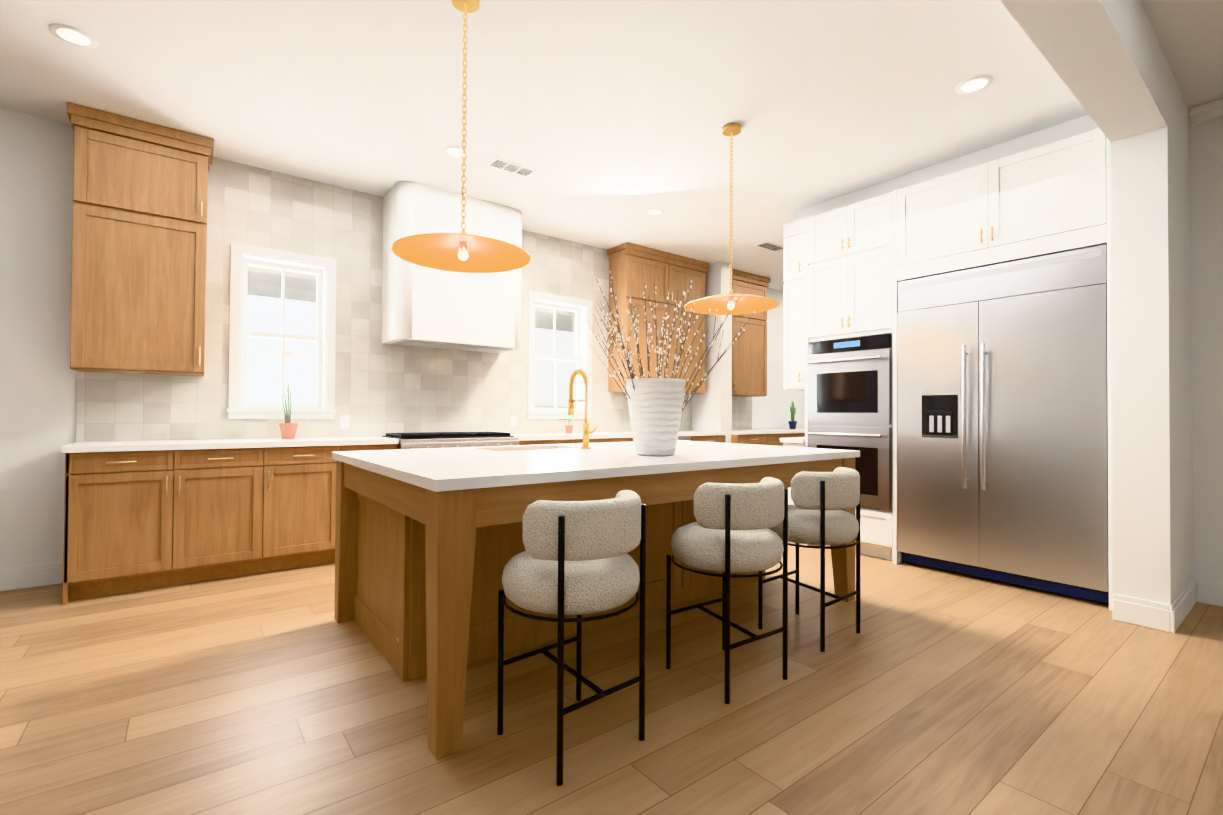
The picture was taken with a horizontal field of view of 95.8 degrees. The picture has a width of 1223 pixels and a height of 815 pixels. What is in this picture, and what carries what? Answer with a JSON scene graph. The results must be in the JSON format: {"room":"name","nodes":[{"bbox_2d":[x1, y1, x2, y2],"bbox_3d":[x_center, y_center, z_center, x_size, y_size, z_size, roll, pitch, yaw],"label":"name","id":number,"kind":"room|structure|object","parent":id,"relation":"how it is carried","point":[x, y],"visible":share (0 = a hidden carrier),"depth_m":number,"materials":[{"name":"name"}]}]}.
{"room":"kitchen","nodes":[
{"label":"kitchen","id":0,"kind":"room"},
{"bbox_2d":[0,108,804,567],"bbox_3d":[-1.066,-0.325,5.752,11.900,3.050,0.180,1,-1,-38],"label":"wall","id":1,"kind":"structure","parent":0,"point":[38,390],"depth_m":3.59,"materials":[{"name":"white paint"}]},
{"bbox_2d":[0,561,62,590],"bbox_3d":[-4.565,1.071,2.911,2.525,0.145,0.016,1,-1,-38],"label":"baseboard","id":2,"kind":"structure","parent":1,"relation":"attached to","point":[43,574],"depth_m":3.55,"materials":[{"name":"white wood"}]},
{"bbox_2d":[67,102,213,375],"bbox_3d":[-3.185,-1.062,3.766,0.740,1.648,0.348,1,-1,-38],"label":"upper cabinet","id":3,"kind":"object","parent":1,"relation":"attached to","point":[139,252],"visible":1,"depth_m":3.64,"materials":[{"name":"brown wood"}]},
{"bbox_2d":[227,242,335,418],"bbox_3d":[-2.661,-0.580,4.485,0.750,1.340,0.216,1,-1,-38],"label":"window","id":4,"kind":"structure","parent":1,"relation":"in","point":[244,256],"depth_m":4.48,"materials":[{"name":"white wood"}]},
{"bbox_2d":[76,157,751,441],"bbox_3d":[-0.763,-0.786,5.868,7.090,2.120,0.012,1,-1,-38],"label":"tile backsplash","id":5,"kind":"structure","parent":1,"relation":"attached to","point":[381,389],"depth_m":4.73,"materials":[{"name":"beige tile"}]},
{"bbox_2d":[340,415,349,428],"bbox_3d":[-2.262,0.122,4.690,0.070,0.115,0.005,1,-1,-38],"label":"electrical outlet plate","id":6,"kind":"object","parent":5,"relation":"attached to","point":[345,422],"depth_m":4.69,"materials":[{"name":"white plastic"}]},
{"bbox_2d":[510,416,516,426],"bbox_3d":[-1.005,0.142,5.663,0.070,0.115,0.005,1,-1,-38],"label":"electrical outlet plate","id":7,"kind":"object","parent":5,"relation":"attached to","point":[513,419],"depth_m":5.66,"materials":[{"name":"white plastic"}]},
{"bbox_2d":[382,181,521,352],"bbox_3d":[-1.419,-1.203,5.048,1.160,1.313,0.487,1,-1,-38],"label":"range hood","id":8,"kind":"object","parent":1,"relation":"attached to","point":[422,306],"visible":0.9,"depth_m":4.78,"materials":[{"name":"white paint"}]},
{"bbox_2d":[528,290,592,418],"bbox_3d":[-0.597,-0.548,6.081,0.830,1.340,0.216,1,-1,-38],"label":"window","id":9,"kind":"structure","parent":1,"relation":"in","point":[582,358],"depth_m":6.13,"materials":[{"name":"white"}]},
{"bbox_2d":[608,250,674,391],"bbox_3d":[0.348,-0.957,6.505,0.703,1.550,0.335,1,-1,-38],"label":"upper cabinet","id":10,"kind":"object","parent":1,"relation":"attached to","point":[633,268],"depth_m":6.34,"materials":[{"name":"brown wood"}]},
{"bbox_2d":[675,262,706,393],"bbox_3d":[0.804,-0.950,6.858,0.703,1.550,0.335,1,-1,-38],"label":"upper cabinet","id":11,"kind":"object","parent":1,"relation":"attached to","point":[684,274],"depth_m":6.79,"materials":[{"name":"brown wood"}]},
{"bbox_2d":[692,262,731,442],"bbox_3d":[1.290,-0.293,7.143,0.210,3.050,0.500,1,-1,-38],"label":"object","id":12,"kind":"structure","parent":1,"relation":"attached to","point":[712,408],"depth_m":6.98,"materials":[{"name":"white paint"}]},
{"bbox_2d":[732,269,770,396],"bbox_3d":[1.789,-0.983,7.599,0.800,1.648,0.368,1,-1,-38],"label":"upper cabinet","id":13,"kind":"object","parent":1,"relation":"attached to","point":[749,362],"visible":0.69,"depth_m":7.48,"materials":[{"name":"brown wood"}]},
{"bbox_2d":[0,540,1222,814],"bbox_3d":[1.594,1.223,2.279,11.900,0.100,8.950,1,-1,-38],"label":"floor","id":14,"kind":"structure","parent":0,"point":[922,692],"depth_m":2.12,"materials":[{"name":"brown wood"}]},
{"bbox_2d":[61,448,276,604],"bbox_3d":[-2.965,0.719,3.779,1.050,0.890,0.575,1,-1,-38],"label":"base cabinet","id":15,"kind":"object","parent":14,"relation":"on","point":[142,515],"depth_m":3.52,"materials":[{"name":"brown wood"}]},
{"bbox_2d":[61,436,398,451],"bbox_3d":[-2.625,0.259,4.030,1.912,0.040,0.600,1,-1,-38],"label":"countertop","id":16,"kind":"structure","parent":15,"relation":"on","point":[316,442],"depth_m":3.74,"materials":[{"name":"white stone"}]},
{"bbox_2d":[279,384,297,438],"bbox_3d":[-2.503,0.028,4.284,0.127,0.428,0.127,1,-1,-38],"label":"potted plant","id":17,"kind":"object","parent":16,"relation":"on","point":[288,429],"visible":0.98,"depth_m":4.25,"materials":[{"name":"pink ceramic"}]},
{"bbox_2d":[273,444,352,570],"bbox_3d":[-2.403,0.728,4.214,0.609,0.890,0.575,1,-1,-38],"label":"base cabinet","id":18,"kind":"object","parent":14,"relation":"on","point":[306,477],"depth_m":4.01,"materials":[{"name":"brown wood"}]},
{"bbox_2d":[353,444,397,450],"bbox_3d":[-2.068,0.733,4.473,0.477,0.890,0.575,1,-1,-38],"label":"base cabinet","id":19,"kind":"object","parent":14,"relation":"on","point":[356,447],"depth_m":4.28,"materials":[{"name":"brown wood"}]},
{"bbox_2d":[382,431,518,448],"bbox_3d":[-1.421,0.707,4.889,1.044,0.962,0.698,1,-1,-38],"label":"range cooktop","id":20,"kind":"object","parent":14,"relation":"on","point":[421,440],"visible":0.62,"depth_m":4.68,"materials":[{"name":"silver metal"}]},
{"bbox_2d":[519,439,577,444],"bbox_3d":[-0.785,0.754,5.463,0.660,0.890,0.577,1,-1,-38],"label":"base cabinet","id":21,"kind":"object","parent":14,"relation":"on","point":[524,441],"depth_m":5.24,"materials":[{"name":"brown wood"}]},
{"bbox_2d":[510,431,725,442],"bbox_3d":[0.101,0.302,6.138,2.876,0.040,0.600,1,-1,-38],"label":"countertop","id":22,"kind":"structure","parent":21,"relation":"on","point":[596,435],"depth_m":5.67,"materials":[{"name":"white stone"}]},
{"bbox_2d":[565,412,574,432],"bbox_3d":[-0.449,0.161,5.904,0.113,0.228,0.100,1,-1,-38],"label":"pot","id":23,"kind":"object","parent":22,"relation":"on","point":[569,428],"visible":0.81,"depth_m":5.87,"materials":[{"name":"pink ceramic"}]},
{"bbox_2d":[497,490,645,785],"bbox_3d":[-0.141,0.730,1.950,0.485,0.858,0.487,1,-1,-38],"label":"stool","id":24,"kind":"object","parent":14,"relation":"on","point":[574,558],"visible":1,"depth_m":1.76,"materials":[{"name":"beige fabric"}]},
{"bbox_2d":[334,456,859,759],"bbox_3d":[-0.007,0.735,3.232,2.628,0.880,1.560,1,-1,-38],"label":"kitchen island","id":25,"kind":"object","parent":14,"relation":"on","point":[429,544],"depth_m":2.52,"materials":[{"name":"brown wood"}]},
{"bbox_2d":[332,440,715,463],"bbox_3d":[-0.351,0.279,3.687,2.668,0.040,0.466,1,-1,-38],"label":"island countertop","id":26,"kind":"structure","parent":25,"relation":"on","point":[344,457],"depth_m":3.28,"materials":[{"name":"white stone"}]},
{"bbox_2d":[568,369,597,448],"bbox_3d":[-0.185,0.006,3.524,0.121,0.502,0.226,1,-1,-38],"label":"brass faucet","id":27,"kind":"object","parent":26,"relation":"on","point":[583,374],"visible":1,"depth_m":3.45,"materials":[{"name":"gold metal"}]},
{"bbox_2d":[352,444,859,491],"bbox_3d":[0.139,0.274,3.054,2.668,0.040,1.134,1,-1,-38],"label":"island countertop","id":28,"kind":"structure","parent":25,"relation":"on","point":[430,471],"depth_m":2.50,"materials":[{"name":"white stone"}]},
{"bbox_2d":[579,271,754,455],"bbox_3d":[0.221,-0.225,2.990,0.830,0.955,0.844,1,-1,-38],"label":"vase","id":29,"kind":"object","parent":28,"relation":"on","point":[657,405],"visible":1,"depth_m":2.87,"materials":[{"name":"white ceramic"}]},
{"bbox_2d":[578,439,617,442],"bbox_3d":[-0.365,0.760,5.788,0.639,0.890,0.577,1,-1,-38],"label":"base cabinet","id":30,"kind":"object","parent":14,"relation":"on","point":[579,440],"depth_m":5.62,"materials":[{"name":"brown wood"}]},
{"bbox_2d":[618,439,633,441],"bbox_3d":[0.022,0.766,6.088,0.579,0.890,0.577,1,-1,-38],"label":"base cabinet","id":31,"kind":"object","parent":14,"relation":"on","point":[619,440],"depth_m":5.83,"materials":[{"name":"brown wood"}]},
{"bbox_2d":[678,435,697,440],"bbox_3d":[0.497,0.774,6.454,0.739,0.890,0.577,1,-1,-38],"label":"base cabinet","id":32,"kind":"object","parent":14,"relation":"on","point":[680,437],"depth_m":6.39,"materials":[{"name":"brown wood"}]},
{"bbox_2d":[698,435,725,442],"bbox_3d":[0.985,0.781,6.832,0.616,0.890,0.577,1,-1,-38],"label":"base cabinet","id":33,"kind":"object","parent":14,"relation":"on","point":[703,438],"depth_m":6.66,"materials":[{"name":"brown wood"}]},
{"bbox_2d":[666,477,787,703],"bbox_3d":[0.504,0.740,2.431,0.485,0.858,0.487,1,-1,-38],"label":"stool","id":34,"kind":"object","parent":14,"relation":"on","point":[727,533],"visible":1,"depth_m":2.24,"materials":[{"name":"beige fabric"}]},
{"bbox_2d":[732,432,795,445],"bbox_3d":[1.900,0.796,7.540,1.260,0.890,0.575,1,-1,-38],"label":"base cabinet","id":35,"kind":"object","parent":14,"relation":"on","point":[771,437],"depth_m":7.25,"materials":[{"name":"brown wood"}]},
{"bbox_2d":[732,428,804,435],"bbox_3d":[2.368,0.338,7.889,2.415,0.040,0.600,1,-1,-38],"label":"countertop","id":36,"kind":"structure","parent":35,"relation":"on","point":[749,432],"depth_m":7.36,"materials":[{"name":"white stone"}]},
{"bbox_2d":[788,402,796,428],"bbox_3d":[2.700,0.117,8.231,0.130,0.412,0.127,1,-1,-38],"label":"plant pot","id":37,"kind":"object","parent":36,"relation":"on","point":[792,423],"visible":0.98,"depth_m":8.21,"materials":[{"name":"blue"}]},
{"bbox_2d":[783,440,807,504],"bbox_3d":[1.884,0.766,5.139,0.645,0.890,0.225,1,-1,-38],"label":"base cabinet","id":38,"kind":"object","parent":14,"relation":"on","point":[790,502],"depth_m":4.97,"materials":[{"name":"white paint"}]},
{"bbox_2d":[780,436,807,443],"bbox_3d":[1.872,0.301,5.143,0.670,0.040,0.240,1,-1,-38],"label":"countertop","id":39,"kind":"structure","parent":38,"relation":"on","point":[795,440],"depth_m":4.94,"materials":[{"name":"white stone"}]},
{"bbox_2d":[796,432,804,436],"bbox_3d":[2.802,0.810,8.238,1.259,0.890,0.575,1,-1,-38],"label":"base cabinet","id":40,"kind":"object","parent":14,"relation":"on","point":[798,434],"depth_m":7.76,"materials":[{"name":"brown wood"}]},
{"bbox_2d":[758,467,859,651],"bbox_3d":[1.044,0.749,2.918,0.486,0.858,0.488,1,-1,-38],"label":"stool","id":41,"kind":"object","parent":14,"relation":"on","point":[817,515],"visible":0.88,"depth_m":2.71,"materials":[{"name":"beige fabric"}]},
{"bbox_2d":[805,500,902,563],"bbox_3d":[2.191,1.010,4.736,0.645,0.395,0.735,1,-1,-38],"label":"base cabinet","id":42,"kind":"object","parent":14,"relation":"on","point":[878,528],"depth_m":4.35,"materials":[{"name":"white paint"}]},
{"bbox_2d":[0,0,1222,290],"bbox_3d":[1.613,-1.926,2.318,11.900,0.100,8.950,1,-1,-38],"label":"ceiling","id":43,"kind":"structure","parent":0,"point":[608,120],"depth_m":3.27,"materials":[{"name":"white paint"}]},
{"bbox_2d":[48,24,97,48],"bbox_3d":[-2.746,-1.893,2.822,0.184,0.005,0.184,1,-1,-38],"label":"recessed light","id":44,"kind":"object","parent":43,"relation":"in","point":[73,36],"visible":1,"depth_m":2.82,"materials":[{"name":"white plastic"}]},
{"bbox_2d":[443,146,468,157],"bbox_3d":[-1.135,-1.868,4.042,0.184,0.005,0.184,1,-1,-38],"label":"recessed light","id":45,"kind":"object","parent":43,"relation":"in","point":[454,151],"visible":0.9,"depth_m":4.03,"materials":[{"name":"white plastic"}]},
{"bbox_2d":[391,0,530,272],"bbox_3d":[-0.675,-1.279,2.535,0.616,1.214,0.616,1,-1,-38],"label":"pendant light","id":46,"kind":"object","parent":43,"relation":"hanging from","point":[463,252],"visible":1,"depth_m":2.56,"materials":[{"name":"gold metal"}]},
{"bbox_2d":[486,157,537,177],"bbox_3d":[-0.775,-1.862,4.295,0.360,0.008,0.170,1,-1,-38],"label":"ceiling vent","id":47,"kind":"object","parent":43,"relation":"in","point":[510,167],"visible":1,"depth_m":4.28,"materials":[{"name":"white metal"}]},
{"bbox_2d":[645,208,663,215],"bbox_3d":[0.405,-1.844,5.220,0.184,0.005,0.184,1,-1,-38],"label":"recessed light","id":48,"kind":"object","parent":43,"relation":"in","point":[654,212],"visible":1,"depth_m":5.22,"materials":[{"name":"white plastic"}]},
{"bbox_2d":[684,123,778,314],"bbox_3d":[0.796,-1.256,3.672,0.616,1.214,0.616,1,-1,-38],"label":"pendant light","id":49,"kind":"object","parent":43,"relation":"hanging from","point":[746,304],"visible":0.98,"depth_m":3.70,"materials":[{"name":"gold metal"}]},
{"bbox_2d":[754,242,783,251],"bbox_3d":[1.800,-1.821,6.260,0.360,0.008,0.170,1,-1,-38],"label":"ceiling vent","id":50,"kind":"object","parent":43,"relation":"in","point":[769,246],"visible":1,"depth_m":6.24,"materials":[{"name":"white metal"}]},
{"bbox_2d":[792,115,1098,221],"bbox_3d":[2.595,-1.762,4.422,0.470,0.165,2.320,1,-1,-38],"label":"crown molding","id":51,"kind":"structure","parent":43,"relation":"attached to","point":[1074,127],"depth_m":4.08,"materials":[{"name":"white paint"}]},
{"bbox_2d":[955,75,992,94],"bbox_3d":[2.091,-1.859,3.187,0.184,0.005,0.184,1,-1,-38],"label":"recessed light","id":52,"kind":"object","parent":43,"relation":"in","point":[975,84],"visible":1,"depth_m":3.18,"materials":[{"name":"white plastic"}]},
{"bbox_2d":[1000,0,1189,166],"bbox_3d":[0.376,-1.724,1.094,8.050,0.350,0.230,1,-1,-38],"label":"header beam","id":53,"kind":"structure","parent":0,"point":[1107,61],"depth_m":2.51,"materials":[{"name":"white paint"}]},
{"bbox_2d":[1111,126,1192,610],"bbox_3d":[3.226,-0.154,3.286,0.820,2.700,0.230,1,-1,-38],"label":"column","id":54,"kind":"structure","parent":0,"point":[1152,482],"depth_m":3.05,"materials":[{"name":"white paint"}]},
{"bbox_2d":[1164,578,1203,632],"bbox_3d":[3.272,1.122,3.156,0.796,0.145,0.024,1,-1,-38],"label":"baseboard","id":55,"kind":"structure","parent":54,"relation":"attached to","point":[1182,605],"depth_m":3.07,"materials":[{"name":"white wood"}]},
{"bbox_2d":[1190,118,1222,582],"bbox_3d":[4.110,-0.328,2.940,0.150,3.050,6.500,1,-1,-38],"label":"wall","id":56,"kind":"structure","parent":0,"point":[1206,156],"depth_m":3.40,"materials":[{"name":"white paint"}]},
{"bbox_2d":[783,219,807,391],"bbox_3d":[1.894,-0.914,5.160,0.645,1.510,0.225,1,-1,-38],"label":"upper cabinet","id":57,"kind":"object","parent":56,"relation":"attached to","point":[795,353],"depth_m":4.97,"materials":[{"name":"white paint"}]},
{"bbox_2d":[804,192,897,343],"bbox_3d":[2.204,-1.127,4.763,0.645,1.090,0.735,1,-1,-38],"label":"upper cabinet","id":58,"kind":"object","parent":56,"relation":"attached to","point":[847,269],"depth_m":4.54,"materials":[{"name":"white paint"}]},
{"bbox_2d":[807,332,892,510],"bbox_3d":[2.144,0.114,4.707,0.688,1.385,0.727,1,-1,-38],"label":"double wall oven","id":59,"kind":"object","parent":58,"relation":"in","point":[850,393],"visible":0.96,"depth_m":4.45,"materials":[{"name":"grey metal"}]},
{"bbox_2d":[892,128,1110,283],"bbox_3d":[2.824,-1.326,3.966,0.645,0.705,1.223,1,-1,-38],"label":"upper cabinet","id":60,"kind":"object","parent":56,"relation":"attached to","point":[1054,197],"depth_m":3.68,"materials":[{"name":"white paint"}]},
{"bbox_2d":[897,245,1108,604],"bbox_3d":[2.779,0.113,3.919,0.688,2.153,1.215,1,-1,-38],"label":"built-in refrigerator","id":61,"kind":"object","parent":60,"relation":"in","point":[1002,429],"visible":0.92,"depth_m":3.66,"materials":[{"name":"grey metal"}]},
{"bbox_2d":[1188,98,1222,125],"bbox_3d":[4.808,-1.817,1.880,0.080,0.090,3.950,1,-1,-38],"label":"crown molding","id":62,"kind":"structure","parent":56,"relation":"attached to","point":[1206,112],"depth_m":3.37,"materials":[{"name":"white wood"}]},
{"bbox_2d":[1200,579,1222,606],"bbox_3d":[4.815,1.115,1.863,0.016,0.145,3.950,1,-1,-38],"label":"baseboard","id":63,"kind":"structure","parent":56,"relation":"attached to","point":[1212,590],"depth_m":3.36,"materials":[{"name":"white wood"}]},
{"label":"outside","id":64,"kind":"structure","parent":0,"visible":0},
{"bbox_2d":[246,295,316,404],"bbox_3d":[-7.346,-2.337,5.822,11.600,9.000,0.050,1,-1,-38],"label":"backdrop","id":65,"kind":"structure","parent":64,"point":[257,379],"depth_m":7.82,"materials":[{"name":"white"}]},
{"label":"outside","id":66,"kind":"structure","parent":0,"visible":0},
{"bbox_2d":[247,265,574,331],"bbox_3d":[-2.195,-1.214,6.004,10.000,0.180,1.150,1,-1,-38],"label":"canopy","id":67,"kind":"object","parent":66,"point":[304,289],"depth_m":5.37,"materials":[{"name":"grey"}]},
{"bbox_2d":[534,328,575,407],"bbox_3d":[2.147,-2.188,13.161,12.400,9.000,0.050,1,-1,-38],"label":"window pane","id":68,"kind":"structure","parent":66,"point":[549,376],"depth_m":10.58,"materials":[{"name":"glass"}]}
]}

